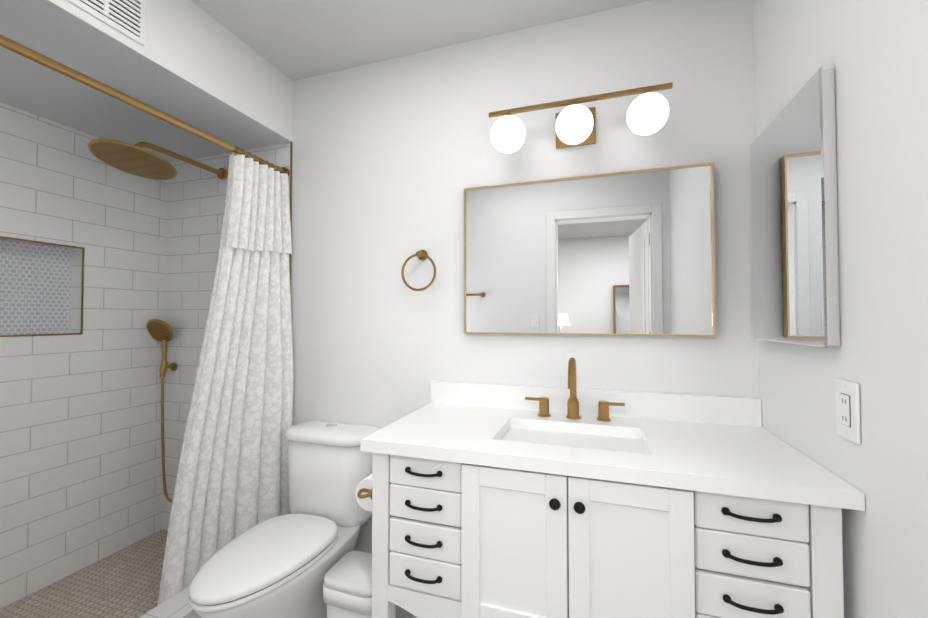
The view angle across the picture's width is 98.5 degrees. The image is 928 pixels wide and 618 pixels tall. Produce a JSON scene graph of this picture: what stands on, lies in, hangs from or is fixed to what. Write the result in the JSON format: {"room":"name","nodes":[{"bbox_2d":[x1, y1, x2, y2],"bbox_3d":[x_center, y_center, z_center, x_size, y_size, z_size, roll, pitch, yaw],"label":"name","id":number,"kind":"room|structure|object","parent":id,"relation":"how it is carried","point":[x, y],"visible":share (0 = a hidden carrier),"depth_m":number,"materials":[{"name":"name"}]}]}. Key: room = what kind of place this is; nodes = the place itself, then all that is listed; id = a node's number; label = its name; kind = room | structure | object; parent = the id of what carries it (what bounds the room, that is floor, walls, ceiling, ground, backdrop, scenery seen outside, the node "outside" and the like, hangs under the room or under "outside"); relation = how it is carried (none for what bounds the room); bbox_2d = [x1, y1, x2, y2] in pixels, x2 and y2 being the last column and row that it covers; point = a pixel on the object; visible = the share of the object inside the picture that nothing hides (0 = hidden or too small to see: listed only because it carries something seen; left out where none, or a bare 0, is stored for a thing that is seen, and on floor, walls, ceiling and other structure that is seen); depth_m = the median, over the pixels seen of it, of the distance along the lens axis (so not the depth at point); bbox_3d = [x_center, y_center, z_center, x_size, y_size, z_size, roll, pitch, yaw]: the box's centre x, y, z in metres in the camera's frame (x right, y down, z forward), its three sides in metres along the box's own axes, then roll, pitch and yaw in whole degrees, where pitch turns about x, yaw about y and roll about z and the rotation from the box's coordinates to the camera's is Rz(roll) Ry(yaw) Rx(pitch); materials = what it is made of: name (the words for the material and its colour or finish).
{"room":"bathroom","nodes":[
{"label":"bathroom","id":0,"kind":"room"},
{"bbox_2d":[50,0,292,141],"bbox_3d":[-1.575,-1.002,1.342,0.960,0.308,1.700,0,-1,18],"label":"wall","id":1,"kind":"structure","parent":0,"point":[190,41],"depth_m":1.57,"materials":[{"name":"white paint"}]},
{"bbox_2d":[68,0,145,45],"bbox_3d":[-1.099,-0.967,1.227,0.012,0.175,0.230,0,-1,18],"label":"ceiling vent","id":2,"kind":"object","parent":1,"relation":"in","point":[126,17],"visible":1,"depth_m":1.27,"materials":[{"name":"white plastic"}]},
{"bbox_2d":[0,0,291,162],"bbox_3d":[-1.575,-0.847,1.339,0.959,0.002,1.700,0,-1,18],"label":"soffit","id":3,"kind":"structure","parent":1,"relation":"attached to","point":[53,31],"depth_m":1.55,"materials":[{"name":"white paint"}]},
{"bbox_2d":[396,605,412,617],"bbox_3d":[-0.427,1.276,-0.761,4.820,0.100,5.120,0,-1,18],"label":"floor","id":4,"kind":"structure","parent":0,"point":[401,612],"depth_m":1.68,"materials":[{"name":"tile"}]},
{"bbox_2d":[0,530,167,617],"bbox_3d":[-1.646,1.264,1.314,0.810,0.120,1.700,0,-1,18],"label":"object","id":5,"kind":"structure","parent":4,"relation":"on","point":[124,582],"depth_m":1.72,"materials":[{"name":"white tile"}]},
{"bbox_2d":[139,584,199,617],"bbox_3d":[-1.190,1.190,1.166,0.150,0.160,1.700,0,-1,18],"label":"curb","id":6,"kind":"object","parent":4,"relation":"on","point":[176,606],"depth_m":1.49,"materials":[{"name":"stone"}]},
{"bbox_2d":[188,420,380,617],"bbox_3d":[-0.664,0.891,1.510,0.424,0.774,0.730,0,-1,18],"label":"toilet","id":7,"kind":"object","parent":4,"relation":"on","point":[279,566],"visible":0.94,"depth_m":1.49,"materials":[{"name":"white ceramic"}]},
{"bbox_2d":[323,551,371,617],"bbox_3d":[-0.370,1.106,1.438,0.216,0.341,0.191,0,-1,18],"label":"trash bin","id":8,"kind":"object","parent":4,"relation":"on","point":[347,588],"visible":0.58,"depth_m":1.37,"materials":[{"name":"white plastic"}]},
{"bbox_2d":[355,409,864,617],"bbox_3d":[0.288,0.850,1.276,1.270,0.845,0.576,0,-1,18],"label":"bathroom vanity","id":9,"kind":"object","parent":4,"relation":"on","point":[480,500],"depth_m":1.01,"materials":[{"name":"white paint"}]},
{"bbox_2d":[361,402,864,505],"bbox_3d":[0.346,0.410,1.278,1.198,0.035,0.558,0,-1,18],"label":"countertop","id":10,"kind":"structure","parent":9,"relation":"on","point":[723,454],"depth_m":1.11,"materials":[{"name":"white stone"}]},
{"bbox_2d":[499,422,646,453],"bbox_3d":[0.334,0.491,1.259,0.450,0.152,0.285,0,-1,18],"label":"sink","id":11,"kind":"object","parent":10,"relation":"in","point":[518,431],"depth_m":1.34,"materials":[{"name":"white ceramic"}]},
{"bbox_2d":[523,358,626,421],"bbox_3d":[0.382,0.284,1.412,0.351,0.224,0.160,0,-1,18],"label":"faucet","id":12,"kind":"object","parent":10,"relation":"on","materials":[{"name":"gold metal"}]},
{"bbox_2d":[191,0,649,80],"bbox_3d":[-0.427,-1.253,-0.703,4.820,0.100,5.120,0,-1,18],"label":"ceiling","id":13,"kind":"structure","parent":0,"point":[294,40],"depth_m":1.61,"materials":[{"name":"grey paint"}]},
{"bbox_2d":[291,0,758,552],"bbox_3d":[-0.400,0.121,1.889,3.236,2.530,0.120,0,-1,18],"label":"wall","id":14,"kind":"structure","parent":0,"point":[393,158],"depth_m":1.70,"materials":[{"name":"white paint"}]},
{"bbox_2d":[0,102,167,608],"bbox_3d":[-1.979,0.181,1.447,0.090,2.050,1.700,0,-1,18],"label":"wall tile","id":15,"kind":"structure","parent":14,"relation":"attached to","point":[81,481],"depth_m":1.86,"materials":[{"name":"tile"}]},
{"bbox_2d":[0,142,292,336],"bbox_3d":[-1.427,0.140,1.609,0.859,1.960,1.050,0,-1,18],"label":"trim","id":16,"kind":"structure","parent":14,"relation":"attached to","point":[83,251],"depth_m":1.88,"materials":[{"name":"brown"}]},
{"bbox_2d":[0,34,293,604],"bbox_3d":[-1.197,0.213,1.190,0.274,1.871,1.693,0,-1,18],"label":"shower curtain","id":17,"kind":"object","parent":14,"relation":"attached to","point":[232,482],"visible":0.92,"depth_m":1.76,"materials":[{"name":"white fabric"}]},
{"bbox_2d":[162,143,289,530],"bbox_3d":[-1.267,0.196,2.106,0.852,2.050,0.002,0,-1,18],"label":"wall tile","id":18,"kind":"structure","parent":14,"relation":"attached to","point":[196,203],"depth_m":2.16,"materials":[{"name":"white tile"}]},
{"bbox_2d":[88,139,226,502],"bbox_3d":[-1.503,0.139,1.880,0.575,1.786,0.576,0,-1,18],"label":"shower fixture","id":19,"kind":"object","parent":18,"relation":"attached to","point":[137,159],"visible":0.83,"depth_m":1.79,"materials":[{"name":"gold metal"}]},
{"bbox_2d":[401,250,435,290],"bbox_3d":[-0.190,-0.169,1.731,0.163,0.186,0.058,0,-1,18],"label":"towel ring","id":20,"kind":"object","parent":14,"relation":"attached to","point":[422,255],"visible":1,"depth_m":1.72,"materials":[{"name":"gold metal"}]},
{"bbox_2d":[489,82,672,152],"bbox_3d":[0.412,-0.694,1.489,0.650,0.168,0.166,0,-1,18],"label":"sconce","id":21,"kind":"object","parent":14,"relation":"attached to","point":[647,113],"visible":1,"depth_m":1.44,"materials":[{"name":"white glass"}]},
{"bbox_2d":[464,162,715,336],"bbox_3d":[0.438,-0.204,1.540,0.914,0.605,0.032,0,-1,18],"label":"vanity mirror","id":22,"kind":"object","parent":14,"relation":"attached to","point":[626,253],"visible":0.98,"depth_m":1.51,"materials":[{"name":"gold metal"}]},
{"bbox_2d":[431,382,761,425],"bbox_3d":[0.430,0.353,1.535,1.198,0.092,0.020,0,-1,18],"label":"backsplash","id":23,"kind":"structure","parent":14,"relation":"attached to","point":[738,411],"depth_m":1.47,"materials":[{"name":"white stone"}]},
{"bbox_2d":[753,0,927,617],"bbox_3d":[0.778,0.089,0.482,0.120,2.530,1.820,0,-1,18],"label":"wall","id":24,"kind":"structure","parent":0,"point":[873,54],"depth_m":0.81,"materials":[{"name":"white paint"}]},
{"bbox_2d":[750,66,839,347],"bbox_3d":[0.905,-0.231,1.121,0.030,0.650,0.440,0,-1,18],"label":"medicine cabinet mirror","id":25,"kind":"object","parent":24,"relation":"attached to","point":[795,257],"visible":1,"depth_m":1.02,"materials":[{"name":"silver metal"}]},
{"bbox_2d":[835,378,860,444],"bbox_3d":[0.839,0.221,0.877,0.009,0.128,0.080,0,-1,18],"label":"electrical outlet","id":26,"kind":"object","parent":24,"relation":"attached to","point":[848,410],"visible":1,"depth_m":0.87,"materials":[{"name":"white plastic"}]}
]}

